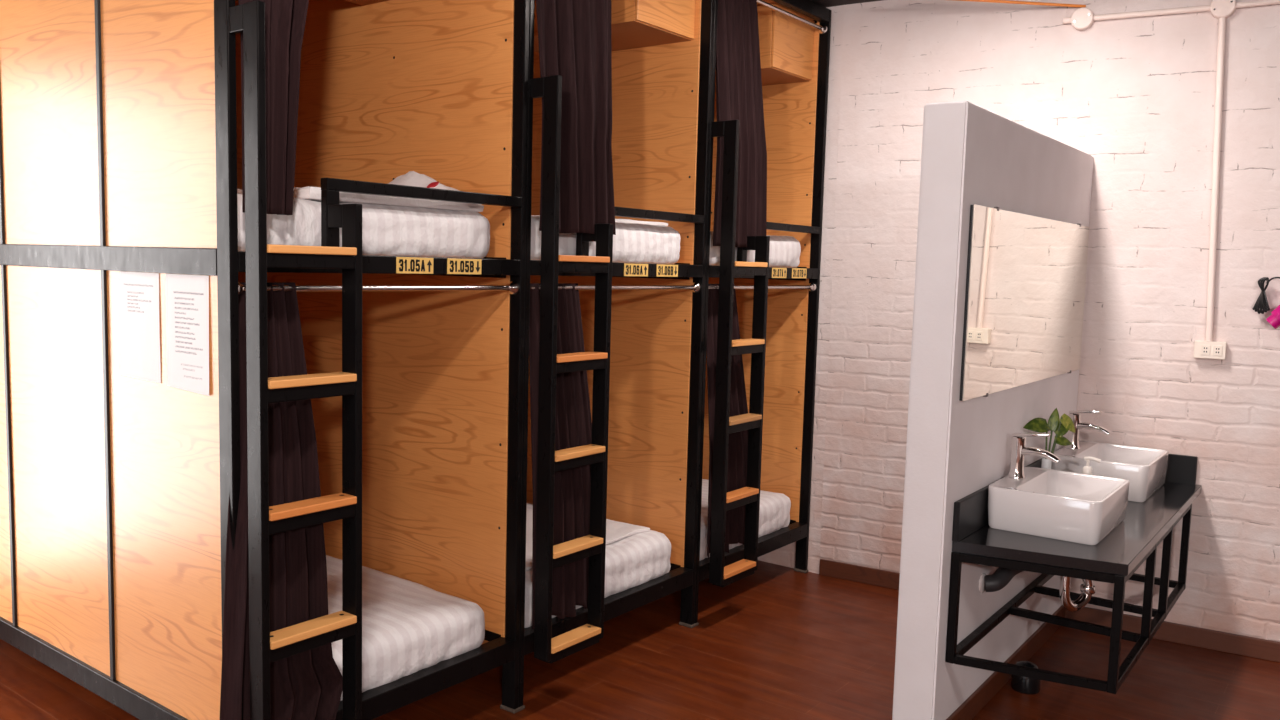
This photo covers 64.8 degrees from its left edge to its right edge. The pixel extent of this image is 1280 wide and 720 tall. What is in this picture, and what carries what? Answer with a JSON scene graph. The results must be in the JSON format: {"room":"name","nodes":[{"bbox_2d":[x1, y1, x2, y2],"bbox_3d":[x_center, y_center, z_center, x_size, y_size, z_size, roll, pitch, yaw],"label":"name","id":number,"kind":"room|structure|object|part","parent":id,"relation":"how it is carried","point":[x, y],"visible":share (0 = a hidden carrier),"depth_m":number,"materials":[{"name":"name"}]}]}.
{"room":"dormitory","nodes":[
{"label":"dormitory","id":0,"kind":"room"},
{"bbox_2d":[0,560,1279,719],"bbox_3d":[-0.226,1.405,1.343,7.350,0.060,8.900,6,7,37],"label":"floor","id":1,"kind":"structure","parent":0,"point":[775,642],"depth_m":3.75,"materials":[{"name":"red laminate"}]},
{"bbox_2d":[0,0,529,719],"bbox_3d":[-1.429,-0.220,3.407,2.130,2.725,1.035,6,7,37],"label":"bunk","id":2,"kind":"object","parent":1,"relation":"on","point":[121,120],"visible":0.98,"depth_m":3.00,"materials":[{"name":"black paint"}]},
{"bbox_3d":[-1.808,0.939,3.154,1.880,0.070,0.030,6,7,37],"label":"rail","id":3,"kind":"part","parent":2,"relation":"part of","materials":[{"name":"black paint"}]},
{"bbox_3d":[-1.775,-0.313,3.036,1.880,0.067,0.030,6,7,37],"label":"rail","id":4,"kind":"part","parent":2,"relation":"part of","materials":[{"name":"metal"}]},
{"bbox_3d":[-1.785,-0.283,3.048,1.914,2.500,0.010,6,7,37],"label":"panel","id":5,"kind":"part","parent":2,"relation":"part of","materials":[{"name":"brown wood"}]},
{"bbox_2d":[120,271,160,382],"bbox_3d":[-1.353,-0.091,2.725,0.210,0.292,0.004,6,7,37],"label":"paper notice","id":6,"kind":"object","parent":2,"relation":"attached to","point":[139,291],"visible":1,"depth_m":2.72,"materials":[{"name":"white paper"}]},
{"bbox_2d":[166,274,208,395],"bbox_3d":[-1.160,-0.068,2.580,0.208,0.301,0.003,6,7,37],"label":"paper notice","id":7,"kind":"object","parent":2,"relation":"attached to","point":[187,296],"visible":1,"depth_m":2.58,"materials":[{"name":"white paper"}]},
{"bbox_3d":[-1.006,-0.126,2.463,0.060,2.713,0.022,6,7,37],"label":"post","id":8,"kind":"part","parent":2,"relation":"part of","materials":[{"name":"black metal"}]},
{"bbox_2d":[238,0,308,214],"bbox_3d":[-0.849,-0.888,2.512,0.097,1.049,0.323,6,7,37],"label":"curtain","id":9,"kind":"object","parent":2,"relation":"hanging from","point":[285,20],"visible":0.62,"depth_m":2.47,"materials":[{"name":"fabric"}]},
{"bbox_2d":[220,282,341,719],"bbox_3d":[-0.925,0.398,2.589,0.097,1.190,0.346,6,7,37],"label":"curtain","id":10,"kind":"object","parent":2,"relation":"hanging from","point":[307,685],"visible":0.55,"depth_m":2.60,"materials":[{"name":"fabric"}]},
{"bbox_3d":[-0.817,-0.362,2.659,0.028,0.169,0.040,6,7,37],"label":"guard post","id":11,"kind":"part","parent":2,"relation":"part of","materials":[{"name":"black metal"}]},
{"bbox_2d":[237,194,489,258],"bbox_3d":[-1.459,-0.433,3.389,1.862,0.168,0.889,6,7,37],"label":"mattress","id":12,"kind":"object","parent":2,"relation":"on","point":[387,230],"visible":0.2,"depth_m":2.88,"materials":[{"name":"white fabric"}]},
{"bbox_2d":[237,171,483,211],"bbox_3d":[-0.897,-0.531,3.080,0.544,0.130,0.663,6,7,37],"label":"sheet","id":13,"kind":"object","parent":12,"relation":"on","point":[412,178],"visible":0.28,"depth_m":2.97,"materials":[{"name":"white fabric"}]},
{"bbox_3d":[-1.187,-0.334,3.833,1.922,2.475,0.013,6,7,37],"label":"panel","id":14,"kind":"part","parent":2,"relation":"part of","materials":[{"name":"brown wood"}]},
{"bbox_3d":[-0.702,-0.204,2.859,0.017,0.017,0.976,6,7,37],"label":"curtain rod","id":15,"kind":"part","parent":2,"relation":"part of","materials":[{"name":"silver metal"}]},
{"bbox_3d":[-0.693,-0.269,2.846,0.040,0.050,0.983,6,7,37],"label":"deck rail","id":16,"kind":"part","parent":2,"relation":"part of","materials":[{"name":"black metal"}]},
{"bbox_2d":[326,555,484,700],"bbox_3d":[-1.492,0.826,3.507,1.863,0.179,0.891,6,7,37],"label":"mattress","id":17,"kind":"object","parent":2,"relation":"on","point":[409,627],"visible":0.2,"depth_m":3.16,"materials":[{"name":"white fabric"}]},
{"bbox_3d":[-0.642,-0.270,2.878,0.002,0.046,0.135,6,7,37],"label":"number plate","id":18,"kind":"part","parent":2,"relation":"part of","materials":[{"name":"yellow plastic"}]},
{"bbox_3d":[-0.607,-0.482,2.925,0.030,0.032,0.730,6,7,37],"label":"guard rail","id":19,"kind":"part","parent":2,"relation":"part of","materials":[{"name":"black metal"}]},
{"bbox_3d":[-0.734,0.989,2.970,0.060,0.067,0.983,6,7,37],"label":"rail","id":20,"kind":"part","parent":2,"relation":"part of","materials":[{"name":"black metal"}]},
{"bbox_3d":[-1.174,-0.371,3.829,1.880,0.067,0.030,6,7,37],"label":"rail","id":21,"kind":"part","parent":2,"relation":"part of","materials":[{"name":"black metal"}]},
{"bbox_3d":[-0.527,-0.281,3.030,0.002,0.046,0.138,6,7,37],"label":"number plate","id":22,"kind":"part","parent":2,"relation":"part of","materials":[{"name":"yellow"}]},
{"bbox_3d":[-1.207,0.880,3.947,1.880,0.070,0.030,6,7,37],"label":"rail","id":23,"kind":"part","parent":2,"relation":"part of","materials":[{"name":"black metal"}]},
{"bbox_3d":[-0.401,-0.185,3.263,0.060,2.713,0.022,6,7,37],"label":"post","id":24,"kind":"part","parent":2,"relation":"part of","materials":[{"name":"black metal"}]},
{"bbox_2d":[519,0,714,710],"bbox_3d":[-0.802,-0.281,4.235,2.130,2.725,1.060,6,7,37],"label":"bunk","id":25,"kind":"object","parent":1,"relation":"on","point":[643,323],"visible":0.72,"depth_m":4.08,"materials":[{"name":"black paint"}]},
{"bbox_3d":[-0.387,-0.186,3.281,0.060,2.713,0.022,6,7,37],"label":"post","id":26,"kind":"part","parent":25,"relation":"part of","materials":[{"name":"black metal"}]},
{"bbox_2d":[529,283,591,628],"bbox_3d":[-0.241,0.318,3.480,0.094,1.161,0.374,6,7,37],"label":"curtain","id":27,"kind":"object","parent":25,"relation":"hanging from","point":[573,423],"visible":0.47,"depth_m":3.46,"materials":[{"name":"fabric"}]},
{"bbox_2d":[536,0,615,234],"bbox_3d":[-0.207,-0.948,3.362,0.100,1.052,0.413,6,7,37],"label":"curtain","id":28,"kind":"object","parent":25,"relation":"hanging from","point":[574,36],"visible":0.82,"depth_m":3.37,"materials":[{"name":"fabric"}]},
{"bbox_3d":[-0.197,-0.423,3.477,0.028,0.169,0.040,6,7,37],"label":"guard post","id":29,"kind":"part","parent":25,"relation":"part of","materials":[{"name":"black metal"}]},
{"bbox_2d":[525,503,670,627],"bbox_3d":[-0.865,0.756,4.335,1.864,0.196,0.914,6,7,37],"label":"mattress","id":30,"kind":"object","parent":25,"relation":"on","point":[631,561],"visible":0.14,"depth_m":3.93,"materials":[{"name":"white fabric"}]},
{"bbox_2d":[525,509,649,569],"bbox_3d":[-0.406,0.692,4.016,0.573,0.022,0.735,6,7,37],"label":"sheet","id":31,"kind":"object","parent":30,"relation":"on","point":[615,530],"visible":0.21,"depth_m":4.06,"materials":[{"name":"white fabric"}]},
{"bbox_2d":[531,216,680,263],"bbox_3d":[-0.832,-0.496,4.217,1.863,0.169,0.914,6,7,37],"label":"mattress","id":32,"kind":"object","parent":25,"relation":"on","point":[632,242],"visible":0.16,"depth_m":3.77,"materials":[{"name":"white fabric"}]},
{"bbox_2d":[531,215,667,225],"bbox_3d":[-0.247,-0.545,3.958,0.502,0.019,0.584,6,7,37],"label":"sheet","id":33,"kind":"object","parent":32,"relation":"on","point":[616,220],"visible":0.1,"depth_m":3.89,"materials":[{"name":"white fabric"}]},
{"bbox_3d":[-0.107,0.928,3.799,0.060,0.067,1.008,6,7,37],"label":"rail","id":34,"kind":"part","parent":25,"relation":"part of","materials":[{"name":"black metal"}]},
{"bbox_3d":[-0.075,-0.265,3.687,0.017,0.017,1.001,6,7,37],"label":"curtain rod","id":35,"kind":"part","parent":25,"relation":"part of","materials":[{"name":"silver metal"}]},
{"bbox_3d":[-0.066,-0.330,3.674,0.040,0.050,1.008,6,7,37],"label":"deck rail","id":36,"kind":"part","parent":25,"relation":"part of","materials":[{"name":"black metal"}]},
{"bbox_3d":[-0.014,-0.331,3.707,0.002,0.046,0.145,6,7,37],"label":"number plate","id":37,"kind":"part","parent":25,"relation":"part of","materials":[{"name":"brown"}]},
{"bbox_3d":[-0.539,-0.433,4.668,1.880,0.067,0.030,6,7,37],"label":"rail","id":38,"kind":"part","parent":25,"relation":"part of","materials":[{"name":"black metal"}]},
{"bbox_3d":[0.020,-0.543,3.753,0.030,0.032,0.755,6,7,37],"label":"guard rail","id":39,"kind":"part","parent":25,"relation":"part of","materials":[{"name":"black metal"}]},
{"bbox_3d":[0.103,-1.404,3.856,0.011,0.276,0.376,6,7,37],"label":"locker door","id":40,"kind":"part","parent":25,"relation":"part of","materials":[{"name":"brown wood"}]},
{"bbox_3d":[0.105,-0.343,3.865,0.002,0.046,0.140,6,7,37],"label":"number plate","id":41,"kind":"part","parent":25,"relation":"part of","materials":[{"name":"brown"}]},
{"bbox_3d":[-0.573,0.819,4.785,1.880,0.070,0.030,6,7,37],"label":"rail","id":42,"kind":"part","parent":25,"relation":"part of","materials":[{"name":"black metal"}]},
{"bbox_3d":[0.234,-0.247,4.101,0.060,2.713,0.022,6,7,37],"label":"post","id":43,"kind":"part","parent":25,"relation":"part of","materials":[{"name":"black metal"}]},
{"bbox_2d":[694,0,830,625],"bbox_3d":[-0.181,-0.341,5.055,2.130,2.725,1.012,6,7,37],"label":"bunk","id":44,"kind":"object","parent":1,"relation":"on","point":[778,307],"visible":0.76,"depth_m":4.80,"materials":[{"name":"black paint"}]},
{"bbox_3d":[0.248,-0.248,4.120,0.060,2.713,0.022,6,7,37],"label":"post","id":45,"kind":"part","parent":44,"relation":"part of","materials":[{"name":"black metal"}]},
{"bbox_2d":[706,284,747,558],"bbox_3d":[0.392,0.249,4.322,0.095,1.146,0.392,6,7,37],"label":"curtain","id":46,"kind":"object","parent":44,"relation":"hanging from","point":[738,441],"visible":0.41,"depth_m":4.31,"materials":[{"name":"fabric"}]},
{"bbox_2d":[713,0,766,246],"bbox_3d":[0.410,-1.003,4.185,0.098,1.064,0.373,6,7,37],"label":"curtain","id":47,"kind":"object","parent":44,"relation":"hanging from","point":[739,96],"visible":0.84,"depth_m":4.20,"materials":[{"name":"fabric"}]},
{"bbox_3d":[0.438,-0.485,4.316,0.028,0.169,0.040,6,7,37],"label":"guard post","id":48,"kind":"part","parent":44,"relation":"part of","materials":[{"name":"black metal"}]},
{"bbox_2d":[700,479,790,559],"bbox_3d":[-0.243,0.695,5.154,1.865,0.196,0.866,6,7,37],"label":"mattress","id":49,"kind":"object","parent":44,"relation":"on","point":[774,512],"visible":0.08,"depth_m":4.77,"materials":[{"name":"white fabric"}]},
{"bbox_3d":[0.514,0.868,4.618,0.060,0.067,0.960,6,7,37],"label":"rail","id":50,"kind":"part","parent":44,"relation":"part of","materials":[{"name":"black metal"}]},
{"bbox_2d":[709,231,800,267],"bbox_3d":[-0.211,-0.554,5.037,1.863,0.166,0.866,6,7,37],"label":"mattress","id":51,"kind":"object","parent":44,"relation":"on","point":[784,251],"visible":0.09,"depth_m":4.63,"materials":[{"name":"white fabric"}]},
{"bbox_3d":[0.546,-0.325,4.507,0.017,0.017,0.952,6,7,37],"label":"curtain rod","id":52,"kind":"part","parent":44,"relation":"part of","materials":[{"name":"silver metal"}]},
{"bbox_3d":[0.054,-0.455,5.471,1.922,2.475,0.013,6,7,37],"label":"panel","id":53,"kind":"part","parent":44,"relation":"part of","materials":[{"name":"brown wood"}]},
{"bbox_3d":[0.555,-0.390,4.494,0.040,0.050,0.960,6,7,37],"label":"deck rail","id":54,"kind":"part","parent":44,"relation":"part of","materials":[{"name":"black metal"}]},
{"bbox_3d":[0.067,-0.492,5.468,1.880,0.067,0.030,6,7,37],"label":"rail","id":55,"kind":"part","parent":44,"relation":"part of","materials":[{"name":"black metal"}]},
{"bbox_3d":[0.630,-0.394,4.558,0.002,0.046,0.132,6,7,37],"label":"number plate","id":56,"kind":"part","parent":44,"relation":"part of","materials":[{"name":"yellow metal"}]},
{"bbox_3d":[0.578,-1.538,4.393,0.017,0.017,0.952,6,7,37],"label":"curtain rod","id":57,"kind":"part","parent":44,"relation":"part of","materials":[{"name":"silver metal"}]},
{"bbox_3d":[0.709,-1.463,4.657,0.011,0.276,0.376,6,7,37],"label":"locker door","id":58,"kind":"part","parent":44,"relation":"part of","materials":[{"name":"brown wood"}]},
{"bbox_3d":[0.641,-0.603,4.573,0.030,0.032,0.706,6,7,37],"label":"guard rail","id":59,"kind":"part","parent":44,"relation":"part of","materials":[{"name":"black metal"}]},
{"bbox_3d":[0.744,-0.405,4.709,0.002,0.046,0.141,6,7,37],"label":"number plate","id":60,"kind":"part","parent":44,"relation":"part of","materials":[{"name":"yellow"}]},
{"bbox_3d":[0.587,-1.597,4.381,0.040,0.060,0.960,6,7,37],"label":"rail","id":61,"kind":"part","parent":44,"relation":"part of","materials":[{"name":"metal"}]},
{"bbox_3d":[0.840,-0.306,4.902,0.060,2.713,0.022,6,7,37],"label":"post","id":62,"kind":"part","parent":44,"relation":"part of","materials":[{"name":"black metal"}]},
{"bbox_2d":[1011,661,1040,694],"bbox_3d":[1.406,1.149,3.669,0.100,0.101,0.100,6,7,37],"label":"cup","id":63,"kind":"object","parent":1,"relation":"on","point":[1025,685],"visible":0.77,"depth_m":3.63,"materials":[{"name":"black plastic"}]},
{"bbox_2d":[758,5,843,573],"bbox_3d":[0.032,-0.400,5.633,2.350,2.745,0.149,6,7,37],"label":"wall","id":64,"kind":"structure","parent":0,"point":[783,556],"depth_m":4.90,"materials":[{"name":"white paint"}]},
{"bbox_2d":[811,0,881,6],"bbox_3d":[-0.152,-1.387,1.081,7.350,0.060,8.900,6,7,37],"label":"ceiling","id":65,"kind":"structure","parent":0,"point":[826,3],"depth_m":4.70,"materials":[{"name":"black"}]},
{"bbox_2d":[892,101,1093,719],"bbox_3d":[1.357,0.186,3.720,0.147,2.007,1.594,5,7,36],"label":"wall","id":66,"kind":"structure","parent":0,"point":[972,154],"depth_m":3.14,"materials":[{"name":"white paint"}]},
{"bbox_2d":[952,458,1041,541],"bbox_3d":[1.428,0.458,3.733,0.018,0.125,1.514,5,7,36],"label":"backsplash","id":67,"kind":"structure","parent":66,"relation":"attached to","point":[970,514],"depth_m":3.22,"materials":[{"name":"black stone"}]},
{"bbox_2d":[959,204,1088,400],"bbox_3d":[1.427,-0.215,3.647,0.016,0.609,1.463,5,7,36],"label":"wall mirror","id":68,"kind":"object","parent":66,"relation":"attached to","point":[1026,276],"visible":1,"depth_m":3.48,"materials":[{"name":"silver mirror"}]},
{"bbox_2d":[945,454,1201,693],"bbox_3d":[1.624,0.667,3.631,0.486,0.513,1.559,5,7,36],"label":"vanity","id":69,"kind":"object","parent":66,"relation":"attached to","point":[1115,559],"depth_m":3.20,"materials":[{"name":"black metal"}]},
{"bbox_3d":[0.983,0.774,3.158,0.026,0.354,0.026,5,7,36],"label":"leg","id":70,"kind":"part","parent":69,"relation":"part of","materials":[{"name":"black paint"}]},
{"bbox_3d":[1.378,0.898,3.713,0.026,0.026,1.319,5,7,36],"label":"wall rail","id":71,"kind":"part","parent":69,"relation":"part of","materials":[{"name":"black metal"}]},
{"bbox_2d":[1008,433,1059,478],"bbox_3d":[1.337,0.325,3.417,0.167,0.162,0.058,5,7,36],"label":"faucet","id":72,"kind":"object","parent":69,"relation":"on","point":[1018,441],"visible":1,"depth_m":3.43,"materials":[{"name":"silver metal"}]},
{"bbox_3d":[1.327,0.254,3.419,0.120,0.020,0.030,5,7,36],"label":"lever","id":73,"kind":"part","parent":72,"relation":"part of","materials":[{"name":"silver metal"}]},
{"bbox_3d":[1.353,0.320,3.405,0.128,0.045,0.032,5,7,36],"label":"spout","id":74,"kind":"part","parent":72,"relation":"part of","materials":[{"name":"silver metal"}]},
{"bbox_2d":[979,567,1094,611],"bbox_3d":[1.349,0.715,3.442,0.414,0.268,0.135,2,5,1],"label":"trap","id":75,"kind":"object","parent":69,"relation":"attached to","point":[1001,577],"visible":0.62,"depth_m":3.40,"materials":[{"name":"silver metal"}]},
{"bbox_2d":[1041,458,1051,468],"bbox_3d":[1.484,0.442,3.691,0.048,0.166,0.048,6,7,37],"label":"vase","id":76,"kind":"object","parent":69,"relation":"on","point":[1046,463],"visible":0.13,"depth_m":3.67,"materials":[{"name":"white"}]},
{"bbox_2d":[1023,408,1074,458],"bbox_3d":[1.496,0.324,3.677,0.226,0.295,0.040,-1,6,-21],"label":"potted plant","id":77,"kind":"object","parent":76,"relation":"in","point":[1060,426],"visible":0.72,"depth_m":3.68,"materials":[{"name":"green plant"}]},
{"bbox_2d":[988,467,1128,544],"bbox_3d":[1.409,0.481,3.390,0.353,0.140,0.460,5,7,36],"label":"basin","id":78,"kind":"object","parent":69,"relation":"in","point":[1081,508],"visible":0.98,"depth_m":3.26,"materials":[{"name":"white ceramic"}]},
{"bbox_2d":[952,481,1201,575],"bbox_3d":[1.629,0.553,3.622,0.486,0.034,1.554,5,7,36],"label":"countertop","id":79,"kind":"structure","parent":69,"relation":"on","point":[1144,524],"depth_m":3.15,"materials":[{"name":"black stone"}]},
{"bbox_2d":[1065,410,1110,448],"bbox_3d":[1.795,0.279,4.036,0.167,0.162,0.058,5,7,36],"label":"faucet","id":80,"kind":"object","parent":69,"relation":"on","point":[1075,415],"visible":0.96,"depth_m":4.04,"materials":[{"name":"silver metal"}]},
{"bbox_3d":[1.785,0.208,4.038,0.120,0.020,0.030,5,7,36],"label":"lever","id":81,"kind":"part","parent":80,"relation":"part of","materials":[{"name":"silver metal"}]},
{"bbox_3d":[1.811,0.274,4.024,0.128,0.045,0.032,5,7,36],"label":"spout","id":82,"kind":"part","parent":80,"relation":"part of","materials":[{"name":"silver metal"}]},
{"bbox_2d":[1082,456,1100,474],"bbox_3d":[1.601,0.440,3.609,0.061,0.192,0.063,0,6,-16],"label":"soap bottle","id":83,"kind":"object","parent":69,"relation":"on","point":[1087,469],"visible":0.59,"depth_m":3.59,"materials":[{"name":"white plastic"}]},
{"bbox_3d":[1.614,0.355,3.595,0.055,0.019,0.014,5,6,32],"label":"pump spout","id":84,"kind":"part","parent":83,"relation":"part of","materials":[{"name":"beige plastic"}]},
{"bbox_2d":[1051,440,1168,501],"bbox_3d":[1.867,0.435,4.009,0.353,0.140,0.463,5,7,36],"label":"basin","id":85,"kind":"object","parent":69,"relation":"in","point":[1145,469],"visible":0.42,"depth_m":3.90,"materials":[{"name":"white ceramic"}]},
{"bbox_3d":[1.398,0.804,2.959,0.026,0.354,0.026,5,7,36],"label":"leg","id":86,"kind":"part","parent":69,"relation":"part of","materials":[{"name":"black paint"}]},
{"bbox_3d":[1.698,0.774,3.365,0.026,0.354,0.026,5,7,36],"label":"leg","id":87,"kind":"part","parent":69,"relation":"part of","materials":[{"name":"black paint"}]},
{"bbox_3d":[1.768,0.930,3.480,0.024,0.026,1.234,5,7,36],"label":"rail","id":88,"kind":"part","parent":69,"relation":"part of","materials":[{"name":"black metal"}]},
{"bbox_3d":[1.776,0.604,3.450,0.024,0.026,1.234,5,7,36],"label":"rail","id":89,"kind":"part","parent":69,"relation":"part of","materials":[{"name":"black metal"}]},
{"bbox_3d":[1.888,0.755,3.621,0.026,0.354,0.026,5,7,36],"label":"leg","id":90,"kind":"part","parent":69,"relation":"part of","materials":[{"name":"black paint"}]},
{"bbox_3d":[2.146,0.729,3.970,0.026,0.354,0.026,5,7,36],"label":"leg","id":91,"kind":"part","parent":69,"relation":"part of","materials":[{"name":"black paint"}]},
{"bbox_2d":[819,0,1279,641],"bbox_3d":[3.146,-0.128,3.622,5.106,2.745,0.150,5,6,31],"label":"wall","id":92,"kind":"structure","parent":0,"point":[1135,95],"depth_m":4.19,"materials":[{"name":"white brick"}]},
{"bbox_2d":[953,0,1085,7],"bbox_3d":[1.450,-1.526,4.281,0.836,0.077,0.014,3,5,11],"label":"batten","id":93,"kind":"object","parent":92,"relation":"attached to","point":[992,1],"visible":1,"depth_m":4.24,"materials":[{"name":"orange"}]},
{"bbox_2d":[819,559,1279,662],"bbox_3d":[3.027,1.200,3.701,5.001,0.080,0.020,5,6,31],"label":"baseboard","id":94,"kind":"structure","parent":92,"relation":"attached to","point":[1269,650],"depth_m":4.20,"materials":[{"name":"brown wood"}]},
{"bbox_2d":[1063,0,1279,340],"bbox_3d":[2.953,-0.696,3.584,2.785,1.357,0.040,5,6,31],"label":"conduit","id":95,"kind":"object","parent":92,"relation":"attached to","point":[1082,19],"visible":1,"depth_m":3.99,"materials":[{"name":"beige plastic"}]},
{"bbox_3d":[1.796,-1.426,4.233,0.035,0.025,0.026,5,6,31],"label":"spout","id":96,"kind":"part","parent":95,"relation":"part of","materials":[{"name":"beige plastic"}]},
{"bbox_2d":[1194,340,1226,359],"bbox_3d":[2.286,-0.040,4.042,0.111,0.069,0.037,5,6,31],"label":"wall socket","id":97,"kind":"object","parent":92,"relation":"attached to","point":[1202,349],"visible":1,"depth_m":4.03,"materials":[{"name":"beige plastic"}]},
{"bbox_2d":[1201,345,1209,354],"bbox_3d":[2.264,-0.040,4.036,0.032,0.040,0.004,5,6,31],"label":"outlet","id":98,"kind":"object","parent":97,"relation":"attached to","point":[1205,349],"depth_m":4.03,"materials":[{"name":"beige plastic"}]},
{"bbox_2d":[1213,345,1222,355],"bbox_3d":[2.300,-0.037,4.014,0.032,0.040,0.004,5,6,31],"label":"outlet","id":99,"kind":"object","parent":97,"relation":"attached to","point":[1217,349],"depth_m":4.01,"materials":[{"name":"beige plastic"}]},
{"bbox_2d":[1252,277,1279,328],"bbox_3d":[2.488,-0.208,3.868,0.235,0.220,0.103,5,6,31],"label":"hair dryer","id":100,"kind":"object","parent":92,"relation":"hanging from","point":[1261,303],"visible":1,"depth_m":3.90,"materials":[{"name":"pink plastic"}]}
]}

